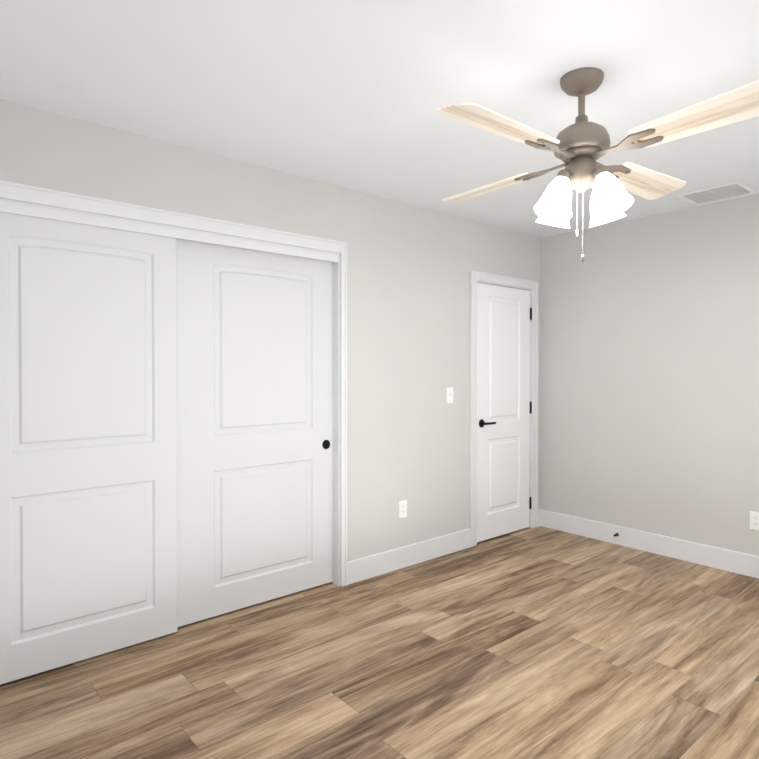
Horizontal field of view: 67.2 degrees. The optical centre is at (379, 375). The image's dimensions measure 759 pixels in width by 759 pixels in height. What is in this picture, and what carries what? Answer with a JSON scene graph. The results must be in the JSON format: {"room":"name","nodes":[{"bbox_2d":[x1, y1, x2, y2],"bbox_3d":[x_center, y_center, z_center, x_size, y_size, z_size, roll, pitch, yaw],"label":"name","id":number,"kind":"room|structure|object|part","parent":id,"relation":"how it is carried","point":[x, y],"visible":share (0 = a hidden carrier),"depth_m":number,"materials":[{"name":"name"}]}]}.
{"room":"empty bedroom","nodes":[
{"label":"empty bedroom","id":0,"kind":"room"},
{"bbox_2d":[0,99,540,561],"bbox_3d":[-0.244,0.067,3.565,4.129,2.440,0.120,-1,1,-40],"label":"wall","id":1,"kind":"structure","parent":0,"point":[409,267],"depth_m":3.68,"materials":[{"name":"beige paint"}]},
{"bbox_2d":[0,212,177,684],"bbox_3d":[-1.405,0.287,2.539,1.005,1.997,0.035,-1,1,-40],"label":"closet door","id":2,"kind":"structure","parent":1,"relation":"in","point":[88,451],"depth_m":2.58,"materials":[{"name":"white wood"}]},
{"bbox_2d":[0,200,337,261],"bbox_3d":[-1.042,-0.706,2.866,1.995,0.045,0.098,-1,1,-40],"label":"track","id":3,"kind":"object","parent":1,"relation":"attached to","point":[45,213],"visible":0.94,"depth_m":2.76,"materials":[{"name":"white wood"}]},
{"bbox_2d":[0,180,346,585],"bbox_3d":[-1.047,0.277,2.883,2.019,2.035,0.119,-1,1,-40],"label":"door frame","id":4,"kind":"structure","parent":1,"relation":"attached to","point":[336,423],"depth_m":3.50,"materials":[{"name":"white wood"}]},
{"bbox_2d":[176,238,332,626],"bbox_3d":[-0.681,0.280,3.217,1.005,1.997,0.035,-1,1,-40],"label":"closet door","id":5,"kind":"structure","parent":1,"relation":"in","point":[254,330],"depth_m":3.17,"materials":[{"name":"white wood"}]},
{"bbox_2d":[322,440,329,448],"bbox_3d":[-0.325,0.421,3.496,0.058,0.058,0.005,-1,1,-40],"label":"door handle","id":6,"kind":"object","parent":5,"relation":"in","point":[326,444],"visible":1,"depth_m":3.49,"materials":[{"name":"black metal"}]},
{"bbox_2d":[399,500,406,517],"bbox_3d":[0.158,0.895,3.833,0.070,0.115,0.007,-1,1,-40],"label":"electrical outlet","id":7,"kind":"object","parent":1,"relation":"attached to","point":[403,509],"visible":1,"depth_m":3.83,"materials":[{"name":"white plastic"}]},
{"bbox_2d":[347,528,470,584],"bbox_3d":[0.234,1.214,3.894,1.159,0.140,0.016,-1,1,-40],"label":"baseboard","id":8,"kind":"structure","parent":1,"relation":"attached to","point":[367,567],"depth_m":3.84,"materials":[{"name":"white wood"}]},
{"bbox_2d":[446,387,452,402],"bbox_3d":[0.512,0.142,4.120,0.070,0.115,0.016,-1,1,-40],"label":"light switch","id":9,"kind":"object","parent":1,"relation":"attached to","point":[449,394],"visible":1,"depth_m":4.12,"materials":[{"name":"white plastic"}]},
{"bbox_2d":[469,270,537,546],"bbox_3d":[0.963,0.244,4.578,0.850,2.065,0.143,-1,1,-40],"label":"door frame","id":10,"kind":"structure","parent":1,"relation":"attached to","point":[476,276],"depth_m":4.47,"materials":[{"name":"white wood"}]},
{"bbox_2d":[477,283,531,541],"bbox_3d":[1.006,0.280,4.546,0.714,1.974,0.087,-1,1,-40],"label":"interior door","id":11,"kind":"structure","parent":1,"relation":"in","point":[503,378],"depth_m":4.54,"materials":[{"name":"white wood"}]},
{"bbox_3d":[0.828,0.364,4.373,0.146,0.062,0.052,-1,1,-40],"label":"handle","id":12,"kind":"part","parent":11,"relation":"part of","materials":[{"name":"black metal"}]},
{"bbox_3d":[1.257,0.275,4.782,0.026,1.680,0.044,-1,1,-40],"label":"interior door hinges","id":13,"kind":"part","parent":11,"relation":"part of","materials":[{"name":"black metal"}]},
{"bbox_2d":[538,509,539,525],"bbox_3d":[1.341,1.204,4.837,0.049,0.140,0.016,-1,1,-40],"label":"baseboard","id":14,"kind":"structure","parent":1,"relation":"attached to","point":[538,517],"depth_m":4.84,"materials":[{"name":"white wood"}]},
{"bbox_2d":[0,526,758,758],"bbox_3d":[0.701,1.352,2.104,4.840,0.100,3.590,-1,1,-40],"label":"floor","id":15,"kind":"structure","parent":0,"point":[540,642],"depth_m":2.49,"materials":[{"name":"brown wood"}]},
{"bbox_2d":[0,0,758,237],"bbox_3d":[0.701,-1.188,2.078,4.840,0.100,3.590,-1,1,-40],"label":"ceiling","id":16,"kind":"structure","parent":0,"point":[352,94],"depth_m":2.20,"materials":[{"name":"white paint"}]},
{"bbox_2d":[436,67,758,261],"bbox_3d":[0.774,-0.784,2.190,1.079,0.709,1.079,0,1,8],"label":"ceiling fan","id":17,"kind":"object","parent":16,"relation":"hanging from","point":[580,146],"visible":1,"depth_m":2.10,"materials":[{"name":"beige wood"}]},
{"bbox_3d":[0.495,-0.839,2.553,0.170,0.042,0.485,0,1,-37],"label":"blade","id":18,"kind":"part","parent":17,"relation":"part of","materials":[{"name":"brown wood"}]},
{"bbox_3d":[0.411,-0.833,1.911,0.485,0.042,0.170,0,1,-37],"label":"blade","id":19,"kind":"part","parent":17,"relation":"part of","materials":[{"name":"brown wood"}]},
{"bbox_3d":[1.137,-0.838,2.468,0.485,0.042,0.170,0,1,-37],"label":"blade","id":20,"kind":"part","parent":17,"relation":"part of","materials":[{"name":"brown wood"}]},
{"bbox_3d":[1.052,-0.832,1.827,0.170,0.042,0.485,0,1,-37],"label":"blade","id":21,"kind":"part","parent":17,"relation":"part of","materials":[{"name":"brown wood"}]},
{"bbox_2d":[676,181,756,204],"bbox_3d":[2.134,-1.149,3.620,0.320,0.009,0.360,-1,1,-40],"label":"ceiling vent","id":22,"kind":"object","parent":16,"relation":"in","point":[718,193],"visible":1,"depth_m":3.60,"materials":[{"name":"white metal"}]},
{"bbox_2d":[540,194,758,555],"bbox_3d":[2.498,0.067,3.621,0.120,2.440,3.590,-1,1,-40],"label":"wall","id":23,"kind":"structure","parent":0,"point":[649,374],"depth_m":4.11,"materials":[{"name":"beige paint"}]},
{"bbox_2d":[540,509,758,577],"bbox_3d":[2.446,1.217,3.588,0.016,0.140,3.350,-1,1,-40],"label":"baseboard","id":24,"kind":"structure","parent":23,"relation":"attached to","point":[746,564],"depth_m":4.10,"materials":[{"name":"white wood"}]},
{"bbox_2d":[750,511,758,529],"bbox_3d":[2.401,0.927,3.646,0.007,0.115,0.070,-1,1,-40],"label":"electrical outlet","id":25,"kind":"object","parent":23,"relation":"attached to","point":[754,520],"visible":1,"depth_m":3.65,"materials":[{"name":"white plastic"}]}
]}

